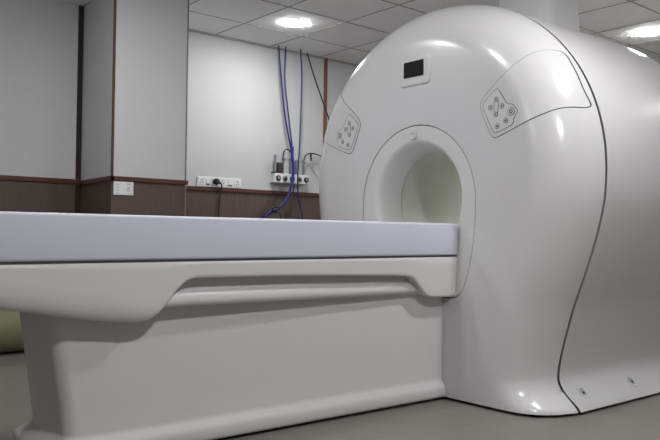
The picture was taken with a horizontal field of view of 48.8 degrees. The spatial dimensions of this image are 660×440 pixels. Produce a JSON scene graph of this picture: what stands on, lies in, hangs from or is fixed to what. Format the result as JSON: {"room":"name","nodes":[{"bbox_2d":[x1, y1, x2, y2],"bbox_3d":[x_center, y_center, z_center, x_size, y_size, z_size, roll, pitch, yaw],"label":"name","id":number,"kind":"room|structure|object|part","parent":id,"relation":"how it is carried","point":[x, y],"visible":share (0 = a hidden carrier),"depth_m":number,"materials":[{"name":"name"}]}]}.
{"room":"radiology room","nodes":[
{"label":"radiology room","id":0,"kind":"room"},
{"bbox_2d":[80,0,187,215],"bbox_3d":[-1.388,-0.322,5.012,0.522,2.370,0.660,2,-1,-40],"label":"wall column","id":1,"kind":"structure","parent":0,"point":[151,63],"depth_m":4.79,"materials":[{"name":"paint"}]},
{"bbox_2d":[111,0,116,175],"bbox_3d":[-1.367,-0.896,4.604,0.014,1.235,0.016,2,-1,-40],"label":"trim","id":2,"kind":"structure","parent":1,"relation":"attached to","point":[115,1],"depth_m":4.60,"materials":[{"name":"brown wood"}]},
{"bbox_2d":[113,181,132,195],"bbox_3d":[-1.315,-0.201,4.635,0.132,0.086,0.011,2,-1,-40],"label":"wall plate","id":3,"kind":"object","parent":1,"relation":"attached to","point":[119,188],"visible":1,"depth_m":4.63,"materials":[{"name":"plastic"}]},
{"bbox_2d":[79,176,187,184],"bbox_3d":[-1.385,-0.257,5.005,0.550,0.030,0.674,2,-1,-40],"label":"trim","id":4,"kind":"structure","parent":1,"relation":"attached to","point":[106,178],"depth_m":4.75,"materials":[{"name":"brown wood"}]},
{"bbox_2d":[184,0,188,215],"bbox_3d":[-0.979,-0.317,4.928,0.009,2.370,0.014,2,-1,-40],"label":"trim","id":5,"kind":"structure","parent":1,"relation":"attached to","point":[188,0],"depth_m":4.93,"materials":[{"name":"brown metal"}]},
{"bbox_2d":[0,0,356,219],"bbox_3d":[-1.097,-0.305,5.752,10.100,2.370,0.100,2,-1,-40],"label":"wall","id":6,"kind":"structure","parent":0,"point":[236,127],"depth_m":5.75,"materials":[{"name":"paint"}]},
{"bbox_2d":[0,175,80,183],"bbox_3d":[-3.342,-0.312,3.793,4.144,0.032,0.014,2,-1,-40],"label":"trim","id":7,"kind":"structure","parent":6,"relation":"attached to","point":[2,177],"depth_m":4.93,"materials":[{"name":"brown wood"}]},
{"bbox_2d":[75,5,83,213],"bbox_3d":[-1.768,-0.325,5.117,0.040,2.370,0.012,2,-1,-40],"label":"trim","id":8,"kind":"structure","parent":6,"relation":"attached to","point":[81,8],"depth_m":5.12,"materials":[{"name":"brown wood"}]},
{"bbox_2d":[196,176,240,188],"bbox_3d":[-0.887,-0.302,5.851,0.414,0.080,0.018,2,-1,-40],"label":"strip","id":9,"kind":"object","parent":6,"relation":"attached to","point":[204,181],"visible":1,"depth_m":5.85,"materials":[{"name":"plastic"}]},
{"bbox_2d":[198,177,203,184],"bbox_3d":[-1.014,-0.306,5.738,0.054,0.056,0.004,2,-1,-40],"label":"socket","id":10,"kind":"object","parent":9,"relation":"attached to","point":[200,179],"depth_m":5.74,"materials":[{"name":"plastic"}]},
{"bbox_2d":[206,179,210,184],"bbox_3d":[-0.965,-0.302,5.778,0.040,0.048,0.006,2,-1,-40],"label":"rocker switch","id":11,"kind":"object","parent":9,"relation":"attached to","point":[208,181],"depth_m":5.78,"materials":[{"name":"plastic"}]},
{"bbox_2d":[213,178,221,216],"bbox_3d":[-0.894,0.266,5.810,0.101,1.196,0.042,2,-1,-40],"label":"plug","id":12,"kind":"object","parent":9,"relation":"attached to","point":[216,181],"visible":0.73,"depth_m":5.83,"materials":[{"name":"black plastic"}]},
{"bbox_3d":[-0.874,0.283,5.826,0.057,1.163,0.026,1,-1,-19],"label":"cord","id":13,"kind":"part","parent":12,"relation":"part of","materials":[{"name":"black rubber"}]},
{"bbox_2d":[219,179,224,185],"bbox_3d":[-0.866,-0.302,5.862,0.054,0.056,0.004,2,-1,-40],"label":"socket","id":14,"kind":"object","parent":9,"relation":"attached to","point":[222,181],"depth_m":5.86,"materials":[{"name":"plastic"}]},
{"bbox_2d":[234,180,239,186],"bbox_3d":[-0.758,-0.299,5.954,0.054,0.056,0.004,2,-1,-40],"label":"socket","id":15,"kind":"object","parent":9,"relation":"attached to","point":[236,182],"depth_m":5.95,"materials":[{"name":"plastic"}]},
{"bbox_2d":[186,186,318,196],"bbox_3d":[0.705,-0.202,7.189,5.488,0.032,0.014,2,-1,-40],"label":"trim","id":16,"kind":"structure","parent":6,"relation":"attached to","point":[200,188],"depth_m":6.02,"materials":[{"name":"brown wood"}]},
{"bbox_2d":[189,29,358,66],"bbox_3d":[0.720,-1.434,7.211,5.488,0.016,0.010,2,-1,-40],"label":"trim","id":17,"kind":"structure","parent":6,"relation":"attached to","point":[191,30],"depth_m":6.14,"materials":[{"name":"grey metal"}]},
{"bbox_2d":[270,154,308,184],"bbox_3d":[-0.344,-0.431,6.262,0.360,0.238,0.088,2,-1,-40],"label":"outlet strip","id":18,"kind":"object","parent":6,"relation":"attached to","point":[282,178],"visible":0.93,"depth_m":6.22,"materials":[{"name":"plastic"}]},
{"bbox_2d":[271,162,282,172],"bbox_3d":[-0.451,-0.441,6.165,0.095,0.092,0.056,2,-1,-40],"label":"box","id":19,"kind":"object","parent":18,"relation":"on","point":[279,169],"visible":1,"depth_m":6.15,"materials":[{"name":"black plastic"}]},
{"bbox_2d":[323,58,327,143],"bbox_3d":[-0.045,-0.851,6.565,0.034,1.225,0.012,2,-1,-40],"label":"trim","id":20,"kind":"structure","parent":6,"relation":"attached to","point":[325,59],"depth_m":6.56,"materials":[{"name":"brown wood"}]},
{"bbox_2d":[0,351,659,439],"bbox_3d":[1.123,0.916,3.066,10.300,0.100,7.060,2,-1,-40],"label":"floor","id":21,"kind":"structure","parent":0,"point":[442,418],"depth_m":3.08,"materials":[{"name":"plastic"}]},
{"bbox_2d":[0,309,23,352],"bbox_3d":[-2.231,0.672,4.495,1.290,0.326,0.326,2,-1,-40],"label":"bolster","id":22,"kind":"object","parent":21,"relation":"on","point":[11,339],"visible":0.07,"depth_m":4.52,"materials":[{"name":"plastic"}]},
{"bbox_2d":[0,211,457,439],"bbox_3d":[-0.626,0.414,2.834,2.741,0.848,0.590,2,-1,-40],"label":"table","id":23,"kind":"object","parent":21,"relation":"on","point":[134,327],"visible":1,"depth_m":2.72,"materials":[{"name":"plastic"}]},
{"bbox_3d":[-0.271,0.259,3.123,1.490,0.143,0.502,2,-1,-40],"label":"recessed rail","id":24,"kind":"part","parent":23,"relation":"part of","materials":[{"name":"plastic"}]},
{"bbox_2d":[264,182,292,218],"bbox_3d":[-0.490,0.277,6.004,0.440,1.207,0.021,2,-1,-40],"label":"hose","id":25,"kind":"object","parent":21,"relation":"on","point":[291,183],"visible":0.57,"depth_m":6.09,"materials":[{"name":"blue rubber"}]},
{"bbox_2d":[290,146,294,181],"bbox_3d":[-0.316,-0.472,6.174,0.038,0.303,0.025,2,-1,-40],"label":"hose","id":26,"kind":"object","parent":25,"relation":"attached to","point":[292,147],"visible":1,"depth_m":6.17,"materials":[{"name":"blue rubber"}]},
{"bbox_2d":[272,184,294,218],"bbox_3d":[-0.393,0.288,6.060,0.236,1.192,0.012,2,-1,-40],"label":"hose","id":27,"kind":"object","parent":21,"relation":"on","point":[294,184],"visible":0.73,"depth_m":6.05,"materials":[{"name":"blue rubber"}]},
{"bbox_2d":[319,0,659,416],"bbox_3d":[1.179,-0.297,4.342,1.996,2.369,1.885,2,-1,-40],"label":"gantry","id":28,"kind":"object","parent":21,"relation":"on","point":[533,134],"visible":0.73,"depth_m":3.38,"materials":[{"name":"plastic"}]},
{"bbox_3d":[0.053,-0.565,4.226,0.125,0.393,0.465,1,-1,-15],"label":"control panel","id":29,"kind":"part","parent":28,"relation":"part of","materials":[{"name":"plastic"}]},
{"bbox_3d":[0.908,-0.570,3.244,0.486,0.393,0.153,0,-1,18],"label":"control panel","id":30,"kind":"part","parent":28,"relation":"part of","materials":[{"name":"plastic"}]},
{"bbox_2d":[55,0,659,64],"bbox_3d":[1.157,-1.554,3.107,10.300,0.100,7.060,2,-1,-40],"label":"ceiling","id":31,"kind":"structure","parent":0,"point":[390,20],"depth_m":5.38,"materials":[{"name":"tile"}]},
{"bbox_2d":[262,46,290,217],"bbox_3d":[-0.431,-0.744,6.151,0.320,1.460,0.015,2,-1,-40],"label":"cable","id":32,"kind":"object","parent":31,"relation":"hanging from","point":[278,46],"visible":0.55,"depth_m":6.17,"materials":[{"name":"blue rubber"}]},
{"bbox_2d":[283,46,292,201],"bbox_3d":[-0.404,-0.761,6.147,0.264,1.424,0.014,2,-1,-40],"label":"hanging cable","id":33,"kind":"object","parent":31,"relation":"hanging from","point":[285,46],"visible":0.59,"depth_m":6.17,"materials":[{"name":"blue rubber"}]},
{"bbox_2d":[283,19,306,26],"bbox_3d":[-0.263,-1.478,5.473,0.184,0.013,0.184,2,-1,-40],"label":"recessed light","id":34,"kind":"object","parent":31,"relation":"in","point":[290,22],"visible":1,"depth_m":5.45,"materials":[{"name":"plastic"}]},
{"bbox_2d":[297,49,302,219],"bbox_3d":[-0.241,-0.289,6.261,0.106,2.361,0.012,2,-1,-40],"label":"hanging cable","id":35,"kind":"object","parent":31,"relation":"hanging from","point":[300,49],"visible":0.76,"depth_m":6.25,"materials":[{"name":"plastic"}]},
{"bbox_2d":[306,53,329,119],"bbox_3d":[-0.089,-1.149,6.485,0.318,0.634,0.012,2,-1,-40],"label":"cable","id":36,"kind":"object","parent":31,"relation":"hanging from","point":[306,53],"visible":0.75,"depth_m":6.46,"materials":[{"name":"black rubber"}]},
{"bbox_2d":[83,0,659,57],"bbox_3d":[1.156,-1.502,3.106,10.100,0.004,6.860,2,-1,-40],"label":"grid","id":37,"kind":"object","parent":31,"relation":"attached to","point":[197,0],"depth_m":5.44,"materials":[{"name":"grey metal"}]},
{"bbox_2d":[636,29,659,35],"bbox_3d":[2.452,-1.439,5.597,0.184,0.013,0.184,2,-1,-40],"label":"recessed light","id":38,"kind":"object","parent":31,"relation":"in","point":[646,32],"visible":1,"depth_m":5.57,"materials":[{"name":"plastic"}]}
]}

